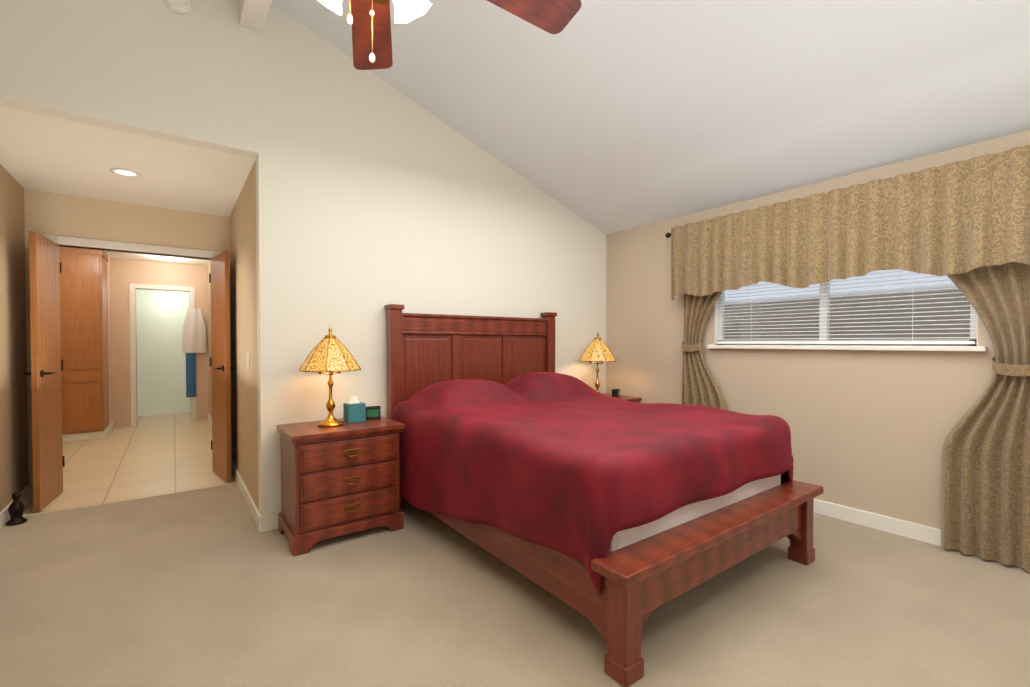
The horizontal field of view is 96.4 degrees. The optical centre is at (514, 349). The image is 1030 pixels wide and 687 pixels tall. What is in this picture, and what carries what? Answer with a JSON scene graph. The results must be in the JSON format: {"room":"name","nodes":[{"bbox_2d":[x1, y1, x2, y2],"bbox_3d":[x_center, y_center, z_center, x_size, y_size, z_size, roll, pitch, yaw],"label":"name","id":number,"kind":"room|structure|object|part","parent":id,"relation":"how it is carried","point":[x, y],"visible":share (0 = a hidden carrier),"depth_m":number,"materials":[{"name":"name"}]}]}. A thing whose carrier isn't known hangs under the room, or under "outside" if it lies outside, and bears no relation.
{"room":"bedroom","nodes":[
{"label":"bedroom","id":0,"kind":"room"},
{"bbox_2d":[0,164,28,511],"bbox_3d":[-1.849,-0.571,0.796,0.120,3.600,7.320,-1,1,-37],"label":"wall","id":1,"kind":"structure","parent":0,"point":[14,468],"depth_m":3.38,"materials":[{"name":"beige paint"}]},
{"bbox_2d":[0,484,30,529],"bbox_3d":[-1.795,1.178,0.863,0.015,0.100,7.080,-1,1,-37],"label":"baseboard","id":2,"kind":"structure","parent":1,"relation":"attached to","point":[26,493],"depth_m":3.22,"materials":[{"name":"white wood"}]},
{"bbox_2d":[107,256,111,430],"bbox_3d":[-6.137,-0.093,6.364,0.820,2.470,0.480,-1,1,-37],"label":"wall","id":3,"kind":"structure","parent":0,"point":[109,341],"depth_m":6.56,"materials":[{"name":"beige paint"}]},
{"bbox_2d":[109,421,113,430],"bbox_3d":[-5.765,1.089,6.584,0.015,0.100,0.360,-1,1,-37],"label":"baseboard","id":4,"kind":"structure","parent":3,"relation":"attached to","point":[111,425],"depth_m":6.51,"materials":[{"name":"white wood"}]},
{"bbox_2d":[0,106,254,265],"bbox_3d":[-4.501,-1.384,5.130,2.000,0.150,6.580,-1,1,-37],"label":"ceiling","id":5,"kind":"structure","parent":0,"point":[44,153],"depth_m":3.22,"materials":[{"name":"white paint"}]},
{"bbox_2d":[110,168,140,176],"bbox_3d":[-2.810,-1.276,3.323,0.170,0.007,0.170,-1,1,-37],"label":"recessed light","id":6,"kind":"object","parent":5,"relation":"in","point":[124,172],"visible":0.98,"depth_m":3.32,"materials":[{"name":"white"}]},
{"bbox_2d":[24,189,231,495],"bbox_3d":[-3.390,-0.108,4.156,1.400,2.570,0.100,-1,1,-37],"label":"wall","id":7,"kind":"structure","parent":0,"point":[50,213],"depth_m":4.00,"materials":[{"name":"beige paint"}]},
{"bbox_2d":[24,231,64,511],"bbox_3d":[-3.626,0.159,3.554,0.161,2.030,0.547,-1,1,-37],"label":"door leaf","id":8,"kind":"structure","parent":7,"relation":"in","point":[45,271],"depth_m":3.48,"materials":[{"name":"brown wood"}]},
{"bbox_2d":[44,234,221,425],"bbox_3d":[-3.372,0.117,4.169,1.220,2.120,0.125,-1,1,-37],"label":"door frame","id":9,"kind":"structure","parent":7,"relation":"attached to","point":[75,242],"depth_m":4.08,"materials":[{"name":"white"}]},
{"bbox_2d":[23,412,236,516],"bbox_3d":[-4.852,1.203,5.644,2.240,0.102,5.400,-1,1,-37],"label":"floor","id":10,"kind":"structure","parent":0,"point":[152,455],"depth_m":4.68,"materials":[{"name":"beige tile"}]},
{"bbox_2d":[59,247,108,441],"bbox_3d":[-5.788,-0.070,5.908,0.828,2.440,0.661,-1,1,-37],"label":"tall cabinet","id":11,"kind":"object","parent":10,"relation":"on","point":[84,339],"visible":0.5,"depth_m":5.80,"materials":[{"name":"brown wood"}]},
{"bbox_2d":[110,258,208,426],"bbox_3d":[-5.447,-0.104,7.113,1.180,2.470,0.100,-1,1,-37],"label":"wall","id":12,"kind":"structure","parent":0,"point":[124,273],"depth_m":6.85,"materials":[{"name":"beige paint"}]},
{"bbox_2d":[182,305,205,396],"bbox_3d":[-5.055,0.025,7.267,0.310,1.448,0.096,-1,1,-37],"label":"robe","id":13,"kind":"object","parent":12,"relation":"hanging from","point":[193,335],"visible":0.98,"depth_m":7.24,"materials":[{"name":"white fabric"}]},
{"bbox_2d":[136,289,190,415],"bbox_3d":[-6.030,-0.119,8.050,1.600,2.470,0.100,-1,1,-37],"label":"wall","id":14,"kind":"structure","parent":0,"point":[161,361],"depth_m":7.94,"materials":[{"name":"white"}]},
{"bbox_2d":[207,159,258,510],"bbox_3d":[-3.650,-0.199,5.780,0.120,2.700,6.580,-1,1,-37],"label":"wall","id":15,"kind":"structure","parent":0,"point":[243,320],"depth_m":3.66,"materials":[{"name":"beige paint"}]},
{"bbox_2d":[208,413,211,426],"bbox_3d":[-3.906,1.098,6.033,0.015,0.100,3.460,-1,1,-37],"label":"baseboard","id":16,"kind":"structure","parent":15,"relation":"attached to","point":[209,417],"depth_m":7.06,"materials":[{"name":"white wood"}]},
{"bbox_2d":[209,251,235,481],"bbox_3d":[-2.694,0.148,4.247,0.169,2.030,0.544,-1,1,-37],"label":"door leaf","id":17,"kind":"structure","parent":15,"relation":"in","point":[219,281],"depth_m":4.14,"materials":[{"name":"brown wood"}]},
{"bbox_2d":[231,459,259,525],"bbox_3d":[-2.237,1.133,3.786,0.018,0.100,1.860,-1,1,-37],"label":"baseboard","id":18,"kind":"structure","parent":15,"relation":"attached to","point":[247,497],"depth_m":3.58,"materials":[{"name":"white wood"}]},
{"bbox_2d":[247,353,248,368],"bbox_3d":[-2.002,0.088,3.454,0.010,0.120,0.075,-1,1,-37],"label":"light switch","id":19,"kind":"object","parent":15,"relation":"attached to","point":[247,360],"visible":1,"depth_m":3.44,"materials":[{"name":"white plastic"}]},
{"bbox_2d":[0,0,605,530],"bbox_3d":[-0.939,-0.720,3.612,4.940,3.810,0.120,-1,1,-37],"label":"wall","id":20,"kind":"structure","parent":0,"point":[374,194],"depth_m":3.21,"materials":[{"name":"white paint"}]},
{"bbox_2d":[163,0,190,13],"bbox_3d":[-1.990,-2.061,2.709,0.140,0.140,0.040,-1,1,-37],"label":"smoke detector","id":21,"kind":"object","parent":20,"relation":"attached to","point":[180,6],"visible":1,"depth_m":2.71,"materials":[{"name":"white plastic"}]},
{"bbox_2d":[257,500,404,531],"bbox_3d":[-0.350,1.129,3.994,3.295,0.100,0.021,-1,1,-37],"label":"baseboard","id":22,"kind":"structure","parent":20,"relation":"attached to","point":[269,522],"depth_m":3.04,"materials":[{"name":"white wood"}]},
{"bbox_2d":[0,483,1029,686],"bbox_3d":[0.295,1.261,1.980,4.940,0.100,6.620,-1,1,-37],"label":"floor carpet","id":23,"kind":"object","parent":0,"point":[210,587],"visible":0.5,"depth_m":2.11,"materials":[{"name":"beige carpet"}]},
{"bbox_2d":[6,492,26,525],"bbox_3d":[-3.425,1.084,3.164,0.104,0.214,0.101,-1,1,-37],"label":"door stop","id":24,"kind":"object","parent":23,"relation":"on","point":[16,508],"visible":1,"depth_m":3.14,"materials":[{"name":"black metal"}]},
{"bbox_2d":[276,416,404,556],"bbox_3d":[-1.150,0.844,3.048,0.690,0.700,0.483,-1,1,-37],"label":"nightstand","id":25,"kind":"object","parent":23,"relation":"on","point":[341,480],"visible":1,"depth_m":2.85,"materials":[{"name":"brown wood"}]},
{"bbox_2d":[299,328,360,426],"bbox_3d":[-1.208,0.174,3.015,0.354,0.638,0.354,-1,1,-37],"label":"lamp","id":26,"kind":"object","parent":25,"relation":"on","point":[330,353],"visible":1,"depth_m":2.94,"materials":[{"name":"gold metal"}]},
{"bbox_2d":[343,396,365,422],"bbox_3d":[-1.101,0.405,3.160,0.116,0.173,0.116,-1,1,-37],"label":"tissue box","id":27,"kind":"object","parent":25,"relation":"on","point":[354,409],"visible":1,"depth_m":3.12,"materials":[{"name":"teal cardboard"}]},
{"bbox_2d":[366,406,380,419],"bbox_3d":[-1.006,0.445,3.267,0.100,0.090,0.072,0,1,-17],"label":"alarm clock","id":28,"kind":"object","parent":25,"relation":"on","point":[373,412],"visible":0.98,"depth_m":3.23,"materials":[{"name":"black plastic"}]},
{"bbox_2d":[385,304,823,686],"bbox_3d":[0.371,0.432,3.040,1.700,1.525,2.342,-1,1,-37],"label":"bed","id":29,"kind":"object","parent":23,"relation":"on","point":[616,521],"visible":1,"depth_m":2.29,"materials":[{"name":"red fabric"}]},
{"bbox_3d":[0.357,0.649,3.062,1.470,0.440,2.060,-1,1,-37],"label":"mattress","id":30,"kind":"part","parent":29,"relation":"part of","materials":[{"name":"white fabric"}]},
{"bbox_2d":[604,393,641,402],"bbox_3d":[0.826,0.821,4.514,0.690,0.700,0.483,-1,1,-37],"label":"nightstand","id":31,"kind":"object","parent":23,"relation":"on","point":[634,399],"depth_m":4.51,"materials":[{"name":"brown wood"}]},
{"bbox_2d":[579,333,615,392],"bbox_3d":[0.810,0.151,4.524,0.354,0.638,0.354,-1,1,-37],"label":"lamp","id":32,"kind":"object","parent":31,"relation":"on","point":[597,350],"visible":0.94,"depth_m":4.43,"materials":[{"name":"gold metal"}]},
{"bbox_2d":[612,389,619,396],"bbox_3d":[1.005,0.429,4.585,0.062,0.081,0.090,0,1,28],"label":"clock","id":33,"kind":"object","parent":31,"relation":"on","point":[615,392],"visible":0.98,"depth_m":4.55,"materials":[{"name":"black plastic"}]},
{"bbox_2d":[271,0,1029,234],"bbox_3d":[0.682,-1.791,1.411,4.940,1.300,5.320,-1,1,-37],"label":"ceiling","id":34,"kind":"structure","parent":0,"point":[606,117],"depth_m":2.83,"materials":[{"name":"white paint"}]},
{"bbox_2d":[239,0,271,32],"bbox_3d":[-0.144,-2.150,0.866,0.130,0.255,5.199,-1,1,-37],"label":"ceiling beam","id":35,"kind":"structure","parent":34,"relation":"attached to","point":[253,14],"depth_m":2.82,"materials":[{"name":"white paint"}]},
{"bbox_2d":[318,0,581,69],"bbox_3d":[-0.310,-1.350,1.082,1.166,1.351,1.205,-1,1,-37],"label":"ceiling fan","id":36,"kind":"object","parent":35,"relation":"hanging from","point":[369,21],"visible":1,"depth_m":1.38,"materials":[{"name":"brown wood"}]},
{"bbox_2d":[606,130,1029,528],"bbox_3d":[2.618,-0.203,2.872,0.120,2.800,5.320,-1,1,-37],"label":"wall","id":37,"kind":"structure","parent":0,"point":[870,430],"depth_m":3.28,"materials":[{"name":"beige paint"}]},
{"bbox_2d":[715,269,977,345],"bbox_3d":[2.255,-0.456,3.358,0.119,0.851,1.622,-1,1,-37],"label":"window","id":38,"kind":"structure","parent":37,"relation":"in","point":[720,336],"depth_m":3.33,"materials":[{"name":"white"}]},
{"bbox_2d":[717,270,975,343],"bbox_3d":[2.228,-0.459,3.338,0.030,0.832,1.596,-1,1,-37],"label":"window blinds","id":39,"kind":"object","parent":38,"relation":"attached to","point":[848,342],"visible":0.44,"depth_m":3.19,"materials":[{"name":"white plastic"}]},
{"bbox_2d":[707,345,986,351],"bbox_3d":[2.234,-0.016,3.350,0.170,0.030,1.700,-1,1,-37],"label":"window sill","id":40,"kind":"structure","parent":37,"relation":"attached to","point":[910,348],"depth_m":3.11,"materials":[{"name":"white"}]},
{"bbox_2d":[813,499,1021,567],"bbox_3d":[2.528,1.146,2.901,0.015,0.100,5.200,-1,1,-37],"label":"baseboard","id":41,"kind":"structure","parent":37,"relation":"attached to","point":[922,533],"depth_m":3.04,"materials":[{"name":"white wood"}]},
{"label":"outside","id":42,"kind":"structure","parent":0,"visible":0},
{"bbox_2d":[725,269,969,339],"bbox_3d":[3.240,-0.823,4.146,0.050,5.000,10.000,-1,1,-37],"label":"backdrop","id":43,"kind":"structure","parent":42,"point":[888,331],"depth_m":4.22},
{"bbox_3d":[2.146,-1.018,3.275,0.140,0.076,2.446,-1,1,-37],"label":"curtain rod","id":44,"kind":"object","parent":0,"visible":0},
{"bbox_2d":[682,292,725,409],"bbox_3d":[1.696,0.071,3.908,0.090,2.189,0.635,-1,1,-37],"label":"curtain","id":45,"kind":"object","parent":44,"relation":"hanging from","point":[700,386],"visible":0.33,"depth_m":4.04,"materials":[{"name":"beige fabric"}]},
{"bbox_2d":[671,145,1029,299],"bbox_3d":[2.071,-0.750,3.223,0.101,0.658,2.270,-1,1,-37],"label":"curtain valance","id":46,"kind":"object","parent":44,"relation":"hanging from","point":[957,217],"visible":1,"depth_m":2.91,"materials":[{"name":"beige fabric"}]},
{"bbox_2d":[941,262,1029,571],"bbox_3d":[2.608,0.090,2.679,0.090,2.189,0.625,-1,1,-37],"label":"curtain","id":47,"kind":"object","parent":44,"relation":"hanging from","point":[985,495],"visible":0.71,"depth_m":2.58,"materials":[{"name":"beige fabric"}]}
]}

